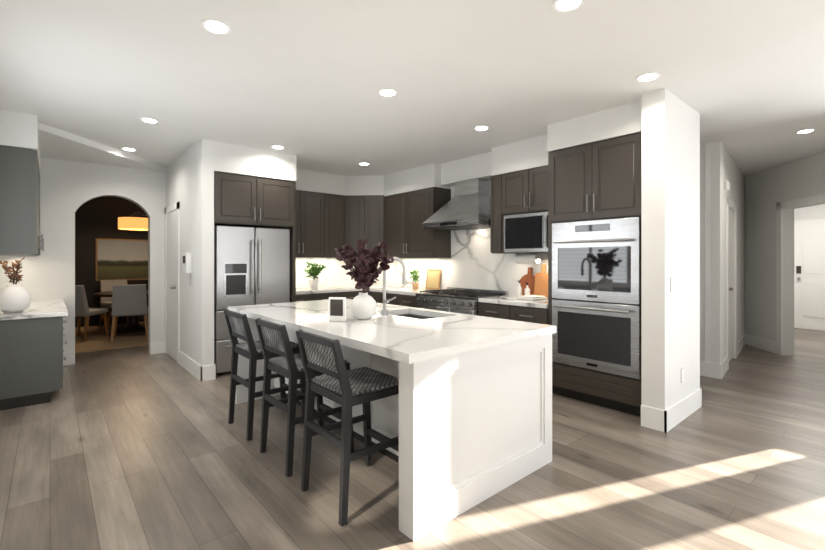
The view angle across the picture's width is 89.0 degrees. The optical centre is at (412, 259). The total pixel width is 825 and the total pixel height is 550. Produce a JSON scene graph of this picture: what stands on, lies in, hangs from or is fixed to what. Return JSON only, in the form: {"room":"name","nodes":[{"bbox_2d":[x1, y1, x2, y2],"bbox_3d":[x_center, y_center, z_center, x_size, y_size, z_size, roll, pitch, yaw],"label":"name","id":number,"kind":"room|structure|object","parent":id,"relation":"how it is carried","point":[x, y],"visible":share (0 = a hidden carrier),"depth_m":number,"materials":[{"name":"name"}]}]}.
{"room":"kitchen","nodes":[
{"label":"kitchen","id":0,"kind":"room"},
{"bbox_2d":[0,157,165,353],"bbox_3d":[-4.165,0.000,5.896,5.800,2.740,0.170,0,0,-41],"label":"wall","id":1,"kind":"structure","parent":0,"point":[83,206],"depth_m":5.60,"materials":[{"name":"paint"}]},
{"bbox_2d":[96,238,147,280],"bbox_3d":[-6.118,-0.005,9.154,1.260,0.890,0.039,0,0,-41],"label":"framed picture","id":2,"kind":"object","parent":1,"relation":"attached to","point":[120,259],"visible":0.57,"depth_m":9.02,"materials":[{"name":"brown wood"}]},
{"bbox_2d":[164,202,179,363],"bbox_3d":[-3.382,0.300,5.878,0.040,2.140,0.878,0,0,-41],"label":"door","id":3,"kind":"structure","parent":1,"relation":"attached to","point":[172,212],"depth_m":5.84,"materials":[{"name":"white wood"}]},
{"bbox_2d":[0,323,824,549],"bbox_3d":[1.498,1.420,5.917,16.000,0.100,17.000,0,0,-41],"label":"floor","id":4,"kind":"structure","parent":0,"point":[136,448],"depth_m":2.66,"materials":[{"name":"brown wood"}]},
{"bbox_2d":[0,317,63,410],"bbox_3d":[-3.832,0.960,4.133,0.593,0.820,0.586,0,0,-41],"label":"base cabinet","id":5,"kind":"object","parent":4,"relation":"on","point":[31,354],"depth_m":3.95,"materials":[{"name":"grey wood"}]},
{"bbox_2d":[0,299,67,320],"bbox_3d":[-4.182,0.527,4.585,0.610,0.040,1.788,0,0,-41],"label":"countertop","id":6,"kind":"structure","parent":5,"relation":"on","point":[36,308],"depth_m":4.10,"materials":[{"name":"white stone"}]},
{"bbox_2d":[0,257,31,312],"bbox_3d":[-3.883,0.238,4.085,0.270,0.536,0.270,0,0,-41],"label":"vase","id":7,"kind":"object","parent":6,"relation":"on","point":[15,297],"visible":1,"depth_m":4.04,"materials":[{"name":"white ceramic"}]},
{"bbox_2d":[75,322,147,352],"bbox_3d":[-5.142,1.364,7.946,3.600,0.012,2.950,0,0,-41],"label":"dining rug","id":8,"kind":"object","parent":4,"relation":"on","point":[98,339],"depth_m":7.17,"materials":[{"name":"beige wicker"}]},
{"bbox_2d":[75,285,108,341],"bbox_3d":[-5.697,0.886,7.215,0.528,0.941,0.638,0,0,-3],"label":"dining chair","id":9,"kind":"object","parent":8,"relation":"on","point":[82,309],"visible":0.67,"depth_m":7.01,"materials":[{"name":"grey fabric"}]},
{"bbox_2d":[99,279,127,327],"bbox_3d":[-6.064,0.886,8.652,0.638,0.941,0.528,0,0,39],"label":"dining chair","id":10,"kind":"object","parent":8,"relation":"on","point":[106,286],"visible":0.5,"depth_m":8.64,"materials":[{"name":"grey fabric"}]},
{"bbox_2d":[93,290,147,333],"bbox_3d":[-5.362,0.986,8.079,1.240,0.742,1.240,0,0,-41],"label":"dining table","id":11,"kind":"object","parent":8,"relation":"on","point":[134,326],"visible":0.5,"depth_m":7.93,"materials":[{"name":"brown wood"}]},
{"bbox_2d":[111,284,147,341],"bbox_3d":[-4.899,0.886,7.302,0.528,0.941,0.638,0,0,-31],"label":"dining chair","id":12,"kind":"object","parent":8,"relation":"on","point":[129,300],"visible":0.88,"depth_m":7.07,"materials":[{"name":"grey fabric"}]},
{"bbox_2d":[214,224,293,375],"bbox_3d":[-2.174,0.490,5.510,0.970,1.760,0.755,0,0,-41],"label":"tall cabinet","id":13,"kind":"object","parent":4,"relation":"on","point":[252,265],"depth_m":5.11,"materials":[{"name":"grey metal"}]},
{"bbox_2d":[214,225,289,374],"bbox_3d":[-2.173,0.480,5.467,0.915,1.780,0.823,0,0,-41],"label":"refrigerator","id":14,"kind":"object","parent":13,"relation":"in","point":[252,262],"depth_m":5.12,"materials":[{"name":"grey metal"}]},
{"bbox_2d":[224,309,305,440],"bbox_3d":[-1.224,0.891,3.501,0.537,0.960,0.460,0,0,-41],"label":"stool","id":15,"kind":"object","parent":4,"relation":"on","point":[250,349],"visible":0.75,"depth_m":3.38,"materials":[{"name":"grey wood"}]},
{"bbox_2d":[255,318,353,476],"bbox_3d":[-0.766,0.891,2.971,0.537,0.960,0.460,0,0,-41],"label":"stool","id":16,"kind":"object","parent":4,"relation":"on","point":[274,338],"visible":0.79,"depth_m":2.83,"materials":[{"name":"grey wood"}]},
{"bbox_2d":[294,292,333,299],"bbox_3d":[-1.651,0.935,6.415,1.004,0.870,0.623,0,0,-41],"label":"base cabinet","id":17,"kind":"object","parent":4,"relation":"on","point":[301,295],"depth_m":6.18,"materials":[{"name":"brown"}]},
{"bbox_2d":[294,288,361,295],"bbox_3d":[-1.498,0.473,6.529,1.375,0.045,0.604,0,0,-41],"label":"countertop","id":18,"kind":"structure","parent":17,"relation":"on","point":[296,290],"depth_m":6.41,"materials":[{"name":"white stone"}]},
{"bbox_2d":[304,261,326,288],"bbox_3d":[-1.517,0.234,6.529,0.342,0.430,0.361,0,0,-41],"label":"fern plant","id":19,"kind":"object","parent":18,"relation":"on","point":[314,271],"visible":1,"depth_m":6.47,"materials":[{"name":"green plant"}]},
{"bbox_2d":[334,292,358,299],"bbox_3d":[-1.154,0.935,6.820,0.535,0.870,0.660,0,0,-41],"label":"base cabinet","id":20,"kind":"object","parent":4,"relation":"on","point":[349,295],"depth_m":6.55,"materials":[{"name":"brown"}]},
{"bbox_2d":[296,329,398,526],"bbox_3d":[-0.342,0.891,2.479,0.537,0.960,0.460,0,0,-41],"label":"stool","id":21,"kind":"object","parent":4,"relation":"on","point":[342,385],"visible":0.88,"depth_m":2.36,"materials":[{"name":"grey wood"}]},
{"bbox_2d":[368,292,381,303],"bbox_3d":[-0.407,0.935,6.773,0.661,0.870,0.515,0,0,-41],"label":"base cabinet","id":22,"kind":"object","parent":4,"relation":"on","point":[377,296],"depth_m":6.49,"materials":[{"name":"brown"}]},
{"bbox_2d":[382,292,393,303],"bbox_3d":[-0.120,0.935,6.468,0.624,0.870,0.578,0,0,-41],"label":"base cabinet","id":23,"kind":"object","parent":4,"relation":"on","point":[387,297],"depth_m":6.19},
{"bbox_2d":[394,292,409,307],"bbox_3d":[0.153,0.935,6.151,0.624,0.870,0.514,0,0,-41],"label":"base cabinet","id":24,"kind":"object","parent":4,"relation":"on","point":[398,298],"depth_m":6.04,"materials":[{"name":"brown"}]},
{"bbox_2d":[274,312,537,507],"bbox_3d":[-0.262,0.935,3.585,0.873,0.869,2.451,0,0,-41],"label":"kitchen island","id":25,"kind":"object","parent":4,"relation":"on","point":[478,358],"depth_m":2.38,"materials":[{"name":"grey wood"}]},
{"bbox_2d":[226,300,513,363],"bbox_3d":[-0.587,0.474,3.304,0.830,0.048,2.711,0,0,-41],"label":"countertop","id":26,"kind":"structure","parent":25,"relation":"on","point":[404,339],"depth_m":2.64,"materials":[{"name":"white stone"}]},
{"bbox_2d":[329,297,345,321],"bbox_3d":[-0.553,0.361,3.089,0.130,0.175,0.026,0,0,14],"label":"display","id":27,"kind":"object","parent":26,"relation":"on","point":[337,308],"visible":0.98,"depth_m":3.07,"materials":[{"name":"white plastic"}]},
{"bbox_2d":[335,237,393,319],"bbox_3d":[-0.367,0.142,3.197,0.425,0.614,0.395,0,0,-41],"label":"vase","id":28,"kind":"object","parent":26,"relation":"on","point":[363,306],"visible":1,"depth_m":3.15,"materials":[{"name":"white ceramic"}]},
{"bbox_2d":[410,292,481,315],"bbox_3d":[0.626,0.920,5.527,0.668,0.900,1.178,0,0,-41],"label":"base cabinet","id":29,"kind":"object","parent":4,"relation":"on","point":[443,303],"depth_m":5.23,"materials":[{"name":"grey metal"}]},
{"bbox_2d":[413,287,508,375],"bbox_3d":[0.600,0.882,5.505,0.738,0.975,1.044,0,0,-41],"label":"range","id":30,"kind":"object","parent":29,"relation":"in","point":[463,300],"depth_m":5.35,"materials":[{"name":"silver metal"}]},
{"bbox_2d":[482,300,545,395],"bbox_3d":[1.305,0.935,4.818,0.624,0.870,0.910,0,0,-41],"label":"base cabinet","id":31,"kind":"object","parent":4,"relation":"on","point":[503,311],"depth_m":4.41,"materials":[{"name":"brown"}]},
{"bbox_2d":[346,284,545,307],"bbox_3d":[0.298,0.473,5.917,0.665,0.045,3.878,0,0,-41],"label":"countertop","id":32,"kind":"structure","parent":31,"relation":"on","point":[489,297],"depth_m":5.27,"materials":[{"name":"white stone"}]},
{"bbox_2d":[408,269,421,289],"bbox_3d":[0.020,0.291,6.391,0.235,0.316,0.210,0,0,-41],"label":"herb plant","id":33,"kind":"object","parent":32,"relation":"on","point":[415,285],"visible":1,"depth_m":6.37,"materials":[{"name":"green plant"}]},
{"bbox_2d":[425,269,441,289],"bbox_3d":[0.316,0.294,6.349,0.055,0.309,0.300,0,0,-41],"label":"cutting board","id":34,"kind":"object","parent":32,"relation":"on","point":[433,279],"visible":0.89,"depth_m":6.33,"materials":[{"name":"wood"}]},
{"bbox_2d":[517,280,521,296],"bbox_3d":[1.285,0.347,5.046,0.064,0.203,0.064,0,0,4],"label":"soap bottle","id":35,"kind":"object","parent":32,"relation":"on","point":[519,290],"depth_m":5.02,"materials":[{"name":"white ceramic"}]},
{"bbox_2d":[525,283,529,294],"bbox_3d":[1.357,0.357,4.963,0.064,0.183,0.064,0,0,4],"label":"soap bottle","id":36,"kind":"object","parent":32,"relation":"on","point":[527,291],"depth_m":4.94,"materials":[{"name":"white ceramic"}]},
{"bbox_2d":[517,295,546,300],"bbox_3d":[1.365,0.428,4.785,0.280,0.040,0.220,0,0,-41],"label":"tray","id":37,"kind":"object","parent":32,"relation":"on","point":[532,297],"visible":0.98,"depth_m":4.71,"materials":[{"name":"white ceramic"}]},
{"bbox_2d":[520,264,547,298],"bbox_3d":[1.445,0.249,4.997,0.098,0.397,0.445,0,0,-35],"label":"cutting boards","id":38,"kind":"object","parent":32,"relation":"on","point":[537,283],"visible":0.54,"depth_m":4.94,"materials":[{"name":"brown wood"}]},
{"bbox_2d":[546,132,640,416],"bbox_3d":[1.906,0.135,4.115,0.632,2.470,0.940,0,0,-41],"label":"tall cabinet","id":39,"kind":"object","parent":4,"relation":"on","point":[593,190],"depth_m":3.87,"materials":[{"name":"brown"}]},
{"bbox_2d":[0,88,824,409],"bbox_3d":[3.132,0.000,4.718,12.147,2.740,11.450,0,0,-41],"label":"wall","id":40,"kind":"structure","parent":0,"point":[684,178],"depth_m":4.86,"materials":[{"name":"paint"}]},
{"bbox_2d":[0,145,39,255],"bbox_3d":[-4.116,-0.548,4.317,0.403,0.996,1.236,0,0,-41],"label":"upper cabinet","id":41,"kind":"object","parent":40,"relation":"attached to","point":[19,167],"depth_m":3.90,"materials":[{"name":"grey wood"}]},
{"bbox_2d":[214,171,293,227],"bbox_3d":[-2.184,-0.728,5.467,0.971,0.597,0.844,0,0,-41],"label":"upper cabinet","id":42,"kind":"object","parent":40,"relation":"attached to","point":[240,201],"depth_m":5.12,"materials":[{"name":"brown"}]},
{"bbox_2d":[294,188,321,259],"bbox_3d":[-1.783,-0.545,6.466,0.871,1.010,0.373,0,0,-41],"label":"upper cabinet","id":43,"kind":"object","parent":40,"relation":"attached to","point":[307,204],"depth_m":6.39,"materials":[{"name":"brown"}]},
{"bbox_2d":[322,193,341,259],"bbox_3d":[-1.350,-0.545,6.816,0.498,1.010,0.409,0,0,-41],"label":"upper cabinet","id":44,"kind":"object","parent":40,"relation":"attached to","point":[331,203],"depth_m":6.65,"materials":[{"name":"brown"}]},
{"bbox_2d":[342,195,383,258],"bbox_3d":[-0.760,-0.540,7.027,0.862,1.020,0.861,0,0,-41],"label":"upper cabinet","id":45,"kind":"object","parent":40,"relation":"attached to","point":[361,214],"depth_m":6.80,"materials":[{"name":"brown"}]},
{"bbox_2d":[382,189,453,259],"bbox_3d":[0.026,-0.530,6.463,0.410,1.000,1.211,0,0,-41],"label":"upper cabinet","id":46,"kind":"object","parent":40,"relation":"attached to","point":[405,234],"depth_m":6.27,"materials":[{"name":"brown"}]},
{"bbox_2d":[63,334,775,432],"bbox_3d":[1.736,1.285,6.254,11.800,0.170,7.000,0,0,-41],"label":"baseboard","id":47,"kind":"structure","parent":40,"relation":"attached to","point":[668,419],"depth_m":4.81,"materials":[{"name":"white wood"}]},
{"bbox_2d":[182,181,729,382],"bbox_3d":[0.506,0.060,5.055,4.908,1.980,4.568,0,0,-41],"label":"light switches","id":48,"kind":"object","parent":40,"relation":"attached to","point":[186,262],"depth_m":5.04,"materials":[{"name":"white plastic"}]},
{"bbox_2d":[422,175,497,227],"bbox_3d":[0.672,-0.783,5.560,0.565,0.567,0.990,0,0,-41],"label":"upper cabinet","id":49,"kind":"object","parent":40,"relation":"attached to","point":[471,201],"depth_m":5.49,"materials":[{"name":"grey metal"}]},
{"bbox_2d":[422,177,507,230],"bbox_3d":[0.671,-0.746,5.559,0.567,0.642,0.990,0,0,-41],"label":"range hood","id":50,"kind":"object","parent":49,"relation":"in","point":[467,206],"depth_m":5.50,"materials":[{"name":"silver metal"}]},
{"bbox_2d":[498,212,541,255],"bbox_3d":[1.392,-0.310,4.916,0.364,0.440,0.575,0,0,-41],"label":"microwave","id":51,"kind":"object","parent":40,"relation":"attached to","point":[519,234],"depth_m":4.82,"materials":[{"name":"grey"}]},
{"bbox_2d":[498,166,545,215],"bbox_3d":[1.448,-0.782,4.843,0.374,0.495,0.760,0,0,-41],"label":"upper cabinet","id":52,"kind":"object","parent":40,"relation":"attached to","point":[521,192],"depth_m":4.79,"materials":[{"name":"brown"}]},
{"bbox_2d":[542,212,545,251],"bbox_3d":[1.640,-0.310,4.628,0.364,0.440,0.185,0,0,-41],"label":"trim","id":53,"kind":"structure","parent":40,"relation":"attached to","point":[543,213],"depth_m":4.58,"materials":[{"name":"silver metal"}]},
{"bbox_2d":[726,197,736,369],"bbox_3d":[4.217,0.295,5.575,0.937,2.150,0.185,0,0,-41],"label":"door frame","id":54,"kind":"structure","parent":40,"relation":"attached to","point":[729,203],"depth_m":5.69,"materials":[{"name":"white wood"}]},
{"bbox_2d":[776,194,824,354],"bbox_3d":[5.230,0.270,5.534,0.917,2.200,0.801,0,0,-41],"label":"door frame","id":55,"kind":"structure","parent":40,"relation":"attached to","point":[809,274],"depth_m":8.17,"materials":[{"name":"white wood"}]},
{"bbox_2d":[0,0,824,175],"bbox_3d":[0.968,-1.395,5.459,14.600,0.190,17.000,0,0,-41],"label":"ceiling","id":56,"kind":"structure","parent":0,"point":[94,81],"depth_m":3.08,"materials":[{"name":"paint"}]},
{"bbox_2d":[121,147,136,150],"bbox_3d":[-3.504,-1.367,5.192,0.169,0.006,0.169,0,0,43],"label":"recessed light","id":57,"kind":"object","parent":56,"relation":"in","point":[123,148],"depth_m":5.18,"materials":[{"name":"white"}]},
{"bbox_2d":[118,212,147,230],"bbox_3d":[-5.324,-0.980,8.112,0.600,0.779,0.600,0,0,-41],"label":"dining pendant light","id":58,"kind":"object","parent":56,"relation":"hanging from","point":[132,223],"visible":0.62,"depth_m":7.86,"materials":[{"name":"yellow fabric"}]},
{"bbox_2d":[139,117,159,122],"bbox_3d":[-2.576,-1.367,4.117,0.169,0.006,0.169,0,0,25],"label":"recessed light","id":59,"kind":"object","parent":56,"relation":"in","point":[149,120],"depth_m":4.11,"materials":[{"name":"white"}]},
{"bbox_2d":[200,19,231,34],"bbox_3d":[-1.152,-1.367,2.467,0.169,0.006,0.169,0,0,43],"label":"recessed light","id":60,"kind":"object","parent":56,"relation":"in","point":[216,26],"depth_m":2.46,"materials":[{"name":"white"}]},
{"bbox_2d":[270,145,284,148],"bbox_3d":[-1.633,-1.367,5.090,0.169,0.006,0.169,0,0,40],"label":"recessed light","id":61,"kind":"object","parent":56,"relation":"in","point":[273,146],"depth_m":5.09,"materials":[{"name":"white"}]},
{"bbox_2d":[377,88,397,96],"bbox_3d":[-0.202,-1.367,3.432,0.169,0.006,0.169,0,0,43],"label":"recessed light","id":62,"kind":"object","parent":56,"relation":"in","point":[386,92],"depth_m":3.42,"materials":[{"name":"white"}]},
{"bbox_2d":[473,125,489,130],"bbox_3d":[0.717,-1.367,4.357,0.169,0.006,0.169,0,0,10],"label":"recessed light","id":63,"kind":"object","parent":56,"relation":"in","point":[482,127],"depth_m":4.36,"materials":[{"name":"white"}]},
{"bbox_2d":[552,0,585,12],"bbox_3d":[0.831,-1.367,2.236,0.169,0.006,0.169,0,0,40],"label":"recessed light","id":64,"kind":"object","parent":56,"relation":"in","point":[561,6],"depth_m":2.25,"materials":[{"name":"white"}]},
{"bbox_2d":[635,72,660,81],"bbox_3d":[1.763,-1.367,3.146,0.169,0.006,0.169,0,0,10],"label":"recessed light","id":65,"kind":"object","parent":56,"relation":"in","point":[651,76],"depth_m":3.14,"materials":[{"name":"white"}]},
{"bbox_2d":[795,129,816,133],"bbox_3d":[4.178,-1.367,4.465,0.169,0.006,0.169,0,0,43],"label":"recessed light","id":66,"kind":"object","parent":56,"relation":"in","point":[806,130],"depth_m":4.46,"materials":[{"name":"white"}]}
]}

